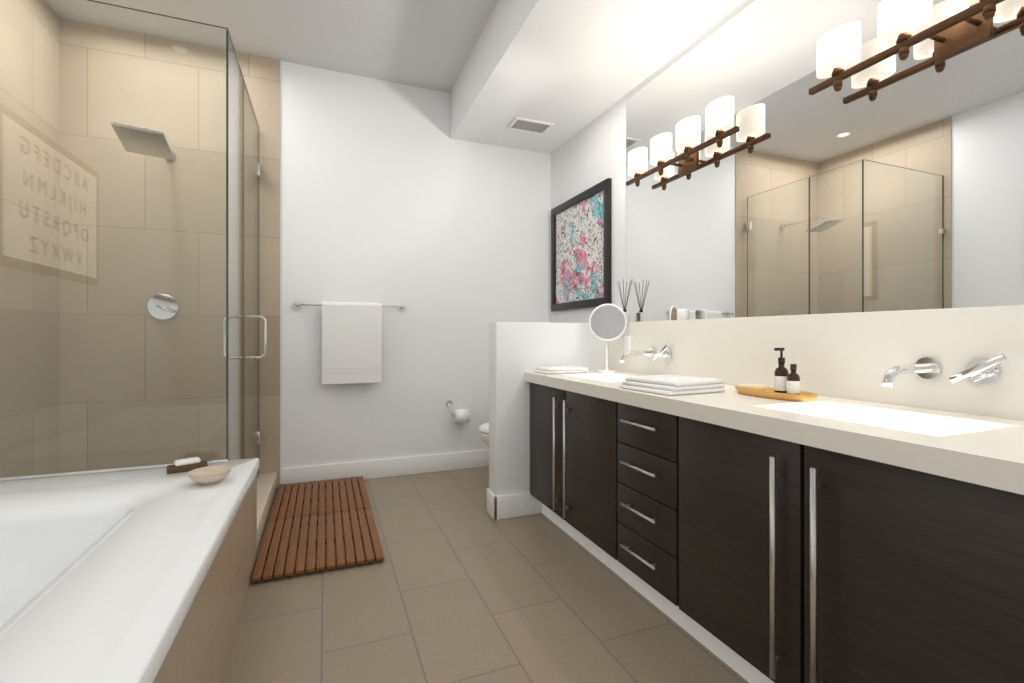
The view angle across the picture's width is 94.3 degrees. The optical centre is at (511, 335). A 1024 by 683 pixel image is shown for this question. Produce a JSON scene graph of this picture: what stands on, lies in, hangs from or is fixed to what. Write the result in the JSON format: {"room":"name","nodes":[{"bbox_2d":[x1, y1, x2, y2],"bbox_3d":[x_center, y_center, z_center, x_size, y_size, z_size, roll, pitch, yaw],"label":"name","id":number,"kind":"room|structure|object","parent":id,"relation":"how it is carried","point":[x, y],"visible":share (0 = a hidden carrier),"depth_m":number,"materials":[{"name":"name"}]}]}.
{"room":"bathroom","nodes":[
{"label":"bathroom","id":0,"kind":"room"},
{"bbox_2d":[257,472,276,549],"bbox_3d":[-1.558,1.040,2.836,0.180,0.120,1.157,0,0,-21],"label":"sill","id":1,"kind":"structure","parent":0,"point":[266,486],"depth_m":2.94,"materials":[{"name":"beige"}]},
{"bbox_2d":[0,0,266,480],"bbox_3d":[-2.033,-0.242,2.625,1.217,2.436,1.200,0,0,-21],"label":"glass shower enclosure","id":2,"kind":"object","parent":1,"relation":"on","point":[246,145],"visible":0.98,"depth_m":2.25,"materials":[{"name":"clear glass"}]},
{"bbox_2d":[45,0,497,92],"bbox_3d":[-0.328,-2.030,1.268,3.620,0.100,5.200,0,0,-21],"label":"ceiling","id":3,"kind":"structure","parent":0,"point":[428,44],"depth_m":3.06,"materials":[{"name":"white paint"}]},
{"bbox_2d":[280,61,550,468],"bbox_3d":[-1.262,-0.440,3.641,3.620,3.080,0.100,0,0,-21],"label":"wall","id":4,"kind":"structure","parent":0,"point":[392,194],"depth_m":3.73,"materials":[{"name":"white paint"}]},
{"bbox_2d":[60,18,279,488],"bbox_3d":[-2.251,-0.440,3.191,1.250,3.080,0.012,0,0,-21],"label":"tile","id":5,"kind":"structure","parent":4,"relation":"attached to","point":[261,75],"depth_m":3.14,"materials":[{"name":"beige tile"}]},
{"bbox_2d":[111,122,175,159],"bbox_3d":[-2.171,-1.143,2.891,0.246,0.175,0.605,0,0,-21],"label":"shower head","id":6,"kind":"object","parent":5,"relation":"attached to","point":[148,139],"depth_m":2.70},
{"bbox_2d":[147,294,177,319],"bbox_3d":[-2.307,-0.190,3.128,0.170,0.170,0.065,0,0,-21],"label":"shower valve","id":7,"kind":"object","parent":5,"relation":"attached to","point":[162,306],"depth_m":3.14,"materials":[{"name":"silver metal"}]},
{"bbox_2d":[293,301,405,383],"bbox_3d":[-1.198,0.054,3.560,0.812,0.602,0.098,0,0,-21],"label":"towel rail","id":8,"kind":"object","parent":4,"relation":"attached to","point":[351,342],"visible":1,"depth_m":3.51,"materials":[{"name":"white fabric"}]},
{"bbox_2d":[280,449,488,487],"bbox_3d":[-0.659,1.030,3.816,2.170,0.140,0.016,0,0,-21],"label":"baseboard","id":9,"kind":"structure","parent":4,"relation":"attached to","point":[379,468],"depth_m":3.69,"materials":[{"name":"white"}]},
{"bbox_2d":[446,400,469,423],"bbox_3d":[-0.432,0.621,3.846,0.174,0.180,0.126,0,0,-21],"label":"paper holder","id":10,"kind":"object","parent":4,"relation":"attached to","point":[461,415],"visible":1,"depth_m":3.81,"materials":[{"name":"white paper"}]},
{"bbox_2d":[220,466,748,682],"bbox_3d":[-0.328,1.150,1.268,3.620,0.100,5.200,0,0,-21],"label":"floor","id":11,"kind":"structure","parent":0,"point":[458,584],"depth_m":1.88,"materials":[{"name":"tile"}]},
{"bbox_2d":[0,458,258,682],"bbox_3d":[-1.397,0.850,1.024,1.248,0.500,2.330,0,0,-21],"label":"tub","id":12,"kind":"object","parent":11,"relation":"on","point":[136,576],"visible":0.94,"depth_m":1.38,"materials":[{"name":"white acrylic"},{"name":"tile"}]},
{"bbox_2d":[167,457,207,473],"bbox_3d":[-1.447,0.575,2.117,0.150,0.048,0.070,0,0,-37],"label":"brush","id":13,"kind":"object","parent":12,"relation":"on","point":[185,464],"visible":0.98,"depth_m":2.09,"materials":[{"name":"brown wood"}]},
{"bbox_2d":[187,465,231,484],"bbox_3d":[-1.229,0.575,1.934,0.156,0.050,0.156,0,0,-21],"label":"bowl","id":14,"kind":"object","parent":12,"relation":"on","point":[210,475],"visible":1,"depth_m":1.93,"materials":[{"name":"beige ceramic"}]},
{"bbox_2d":[251,508,383,581],"bbox_3d":[-1.010,1.084,2.515,0.568,0.032,0.700,0,0,-21],"label":"mat","id":15,"kind":"object","parent":11,"relation":"on","point":[311,543],"visible":0.94,"depth_m":2.43,"materials":[{"name":"brown wood"}]},
{"bbox_2d":[269,476,370,521],"bbox_3d":[-1.270,1.084,3.177,0.568,0.032,0.707,0,0,-21],"label":"mat","id":16,"kind":"object","parent":11,"relation":"on","point":[284,503],"visible":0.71,"depth_m":3.11,"materials":[{"name":"brown wood"}]},
{"bbox_2d":[479,422,488,446],"bbox_3d":[0.152,0.694,3.574,0.832,0.812,0.440,0,0,-21],"label":"toilet","id":17,"kind":"object","parent":11,"relation":"on","point":[484,430],"visible":0.1,"depth_m":3.40,"materials":[{"name":"white ceramic"}]},
{"bbox_2d":[525,370,1023,682],"bbox_3d":[0.760,0.662,1.954,0.592,0.875,2.279,0,0,-21],"label":"bathroom vanity","id":18,"kind":"object","parent":11,"relation":"on","point":[818,539],"visible":1,"depth_m":1.28,"materials":[{"name":"black wood"}]},
{"bbox_2d":[534,366,588,373],"bbox_3d":[0.296,0.208,2.878,0.280,0.033,0.192,0,0,-21],"label":"folded towel","id":19,"kind":"object","parent":18,"relation":"on","point":[558,369],"visible":1,"depth_m":2.81,"materials":[{"name":"white fabric"}]},
{"bbox_2d":[589,304,626,372],"bbox_3d":[0.586,0.015,2.908,0.195,0.419,0.143,0,0,-21],"label":"mirror","id":20,"kind":"object","parent":18,"relation":"on","point":[607,322],"visible":1,"depth_m":2.90,"materials":[{"name":"white plastic"}]},
{"bbox_2d":[619,374,724,395],"bbox_3d":[0.654,0.199,1.953,0.297,0.050,0.305,0,0,-26],"label":"folded towel","id":21,"kind":"object","parent":18,"relation":"on","point":[669,384],"visible":1,"depth_m":1.86,"materials":[{"name":"white fabric"}]},
{"bbox_2d":[735,348,818,401],"bbox_3d":[0.958,0.134,1.742,0.140,0.180,0.330,0,0,-21],"label":"oval tray","id":22,"kind":"object","parent":18,"relation":"on","point":[786,385],"visible":1,"depth_m":1.69,"materials":[{"name":"brown wood"}]},
{"bbox_2d":[489,322,604,495],"bbox_3d":[0.306,0.510,3.076,0.915,1.180,0.140,0,0,-21],"label":"wall","id":23,"kind":"structure","parent":0,"point":[517,350],"depth_m":2.91,"materials":[{"name":"white paint"}]},
{"bbox_2d":[486,488,541,519],"bbox_3d":[0.299,1.030,3.073,0.931,0.140,0.172,0,0,-21],"label":"baseboard","id":24,"kind":"structure","parent":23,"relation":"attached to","point":[499,507],"depth_m":2.88,"materials":[{"name":"white"}]},
{"bbox_2d":[450,0,742,153],"bbox_3d":[0.838,-1.795,1.727,0.915,0.370,5.000,0,0,-21],"label":"ceiling","id":25,"kind":"structure","parent":0,"point":[569,69],"depth_m":2.83,"materials":[{"name":"white paint"}]},
{"bbox_2d":[507,117,553,134],"bbox_3d":[0.139,-1.603,3.644,0.310,0.012,0.200,0,0,-21],"label":"ceiling vent","id":26,"kind":"object","parent":25,"relation":"in","point":[529,126],"visible":1,"depth_m":3.64,"materials":[{"name":"white plastic"}]},
{"bbox_2d":[551,0,754,322],"bbox_3d":[1.328,-0.440,1.867,0.100,3.080,5.100,0,0,-21],"label":"wall","id":27,"kind":"structure","parent":0,"point":[591,154],"depth_m":3.37,"materials":[{"name":"white paint"}]},
{"bbox_2d":[551,178,611,310],"bbox_3d":[0.519,-0.655,3.741,0.030,0.890,0.900,0,0,-21],"label":"picture","id":28,"kind":"object","parent":27,"relation":"attached to","point":[581,250],"visible":0.94,"depth_m":3.67,"materials":[{"name":"black"}]},
{"bbox_2d":[608,305,1023,419],"bbox_3d":[1.106,0.510,2.091,0.150,1.180,2.280,0,0,-21],"label":"backsplash","id":29,"kind":"structure","parent":27,"relation":"attached to","point":[855,356],"depth_m":1.65,"materials":[{"name":"white stone"}]},
{"bbox_2d":[617,280,631,321],"bbox_3d":[0.727,-0.221,3.065,0.061,0.280,0.150,0,0,-21],"label":"diffuser","id":30,"kind":"object","parent":29,"relation":"on","point":[627,314],"visible":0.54,"depth_m":3.05,"materials":[{"name":"clear glass"}]},
{"bbox_2d":[624,336,630,352],"bbox_3d":[0.705,0.062,2.895,0.006,0.115,0.070,0,0,-21],"label":"outlet","id":31,"kind":"object","parent":29,"relation":"attached to","point":[627,343],"visible":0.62,"depth_m":2.89,"materials":[{"name":"white plastic"}]},
{"bbox_2d":[619,344,671,362],"bbox_3d":[0.722,0.100,2.568,0.214,0.108,0.236,0,0,-21],"label":"faucet","id":32,"kind":"object","parent":29,"relation":"attached to","point":[664,352],"visible":1,"depth_m":2.60,"materials":[{"name":"silver metal"}]},
{"bbox_2d":[677,309,688,319],"bbox_3d":[0.923,-0.111,2.567,0.064,0.060,0.064,0,0,-21],"label":"jar","id":33,"kind":"object","parent":29,"relation":"on","point":[682,314],"visible":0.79,"depth_m":2.54,"materials":[{"name":"white ceramic"}]},
{"bbox_2d":[881,353,1007,387],"bbox_3d":[1.208,0.100,1.335,0.214,0.108,0.236,0,0,-21],"label":"faucet","id":34,"kind":"object","parent":29,"relation":"attached to","point":[983,371],"visible":1,"depth_m":1.35,"materials":[{"name":"silver metal"}]},
{"bbox_2d":[626,0,1023,321],"bbox_3d":[1.176,-0.821,2.108,0.006,1.478,2.260,0,0,-21],"label":"mirror","id":35,"kind":"object","parent":27,"relation":"attached to","point":[894,183],"visible":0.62,"depth_m":1.89,"materials":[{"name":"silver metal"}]},
{"bbox_2d":[626,96,738,186],"bbox_3d":[0.904,-1.005,2.592,0.144,0.220,0.860,0,0,-21],"label":"sconce","id":36,"kind":"object","parent":35,"relation":"attached to","point":[720,127],"visible":1,"depth_m":2.48,"materials":[{"name":"white glass"}]},
{"bbox_2d":[809,0,1004,94],"bbox_3d":[1.348,-1.005,1.466,0.144,0.220,0.860,0,0,-21],"label":"sconce","id":37,"kind":"object","parent":35,"relation":"attached to","point":[903,25],"visible":1,"depth_m":1.54,"materials":[{"name":"white glass"}]},
{"bbox_3d":[-1.947,-0.440,0.577,0.100,3.080,5.100,0,0,-21],"label":"wall","id":38,"kind":"structure","parent":0,"visible":0},
{"bbox_2d":[0,0,59,476],"bbox_3d":[-2.596,-0.440,2.378,0.012,3.080,1.248,0,0,-21],"label":"tile","id":39,"kind":"structure","parent":38,"relation":"attached to","point":[15,147],"depth_m":2.66,"materials":[{"name":"beige tile"}]}
]}

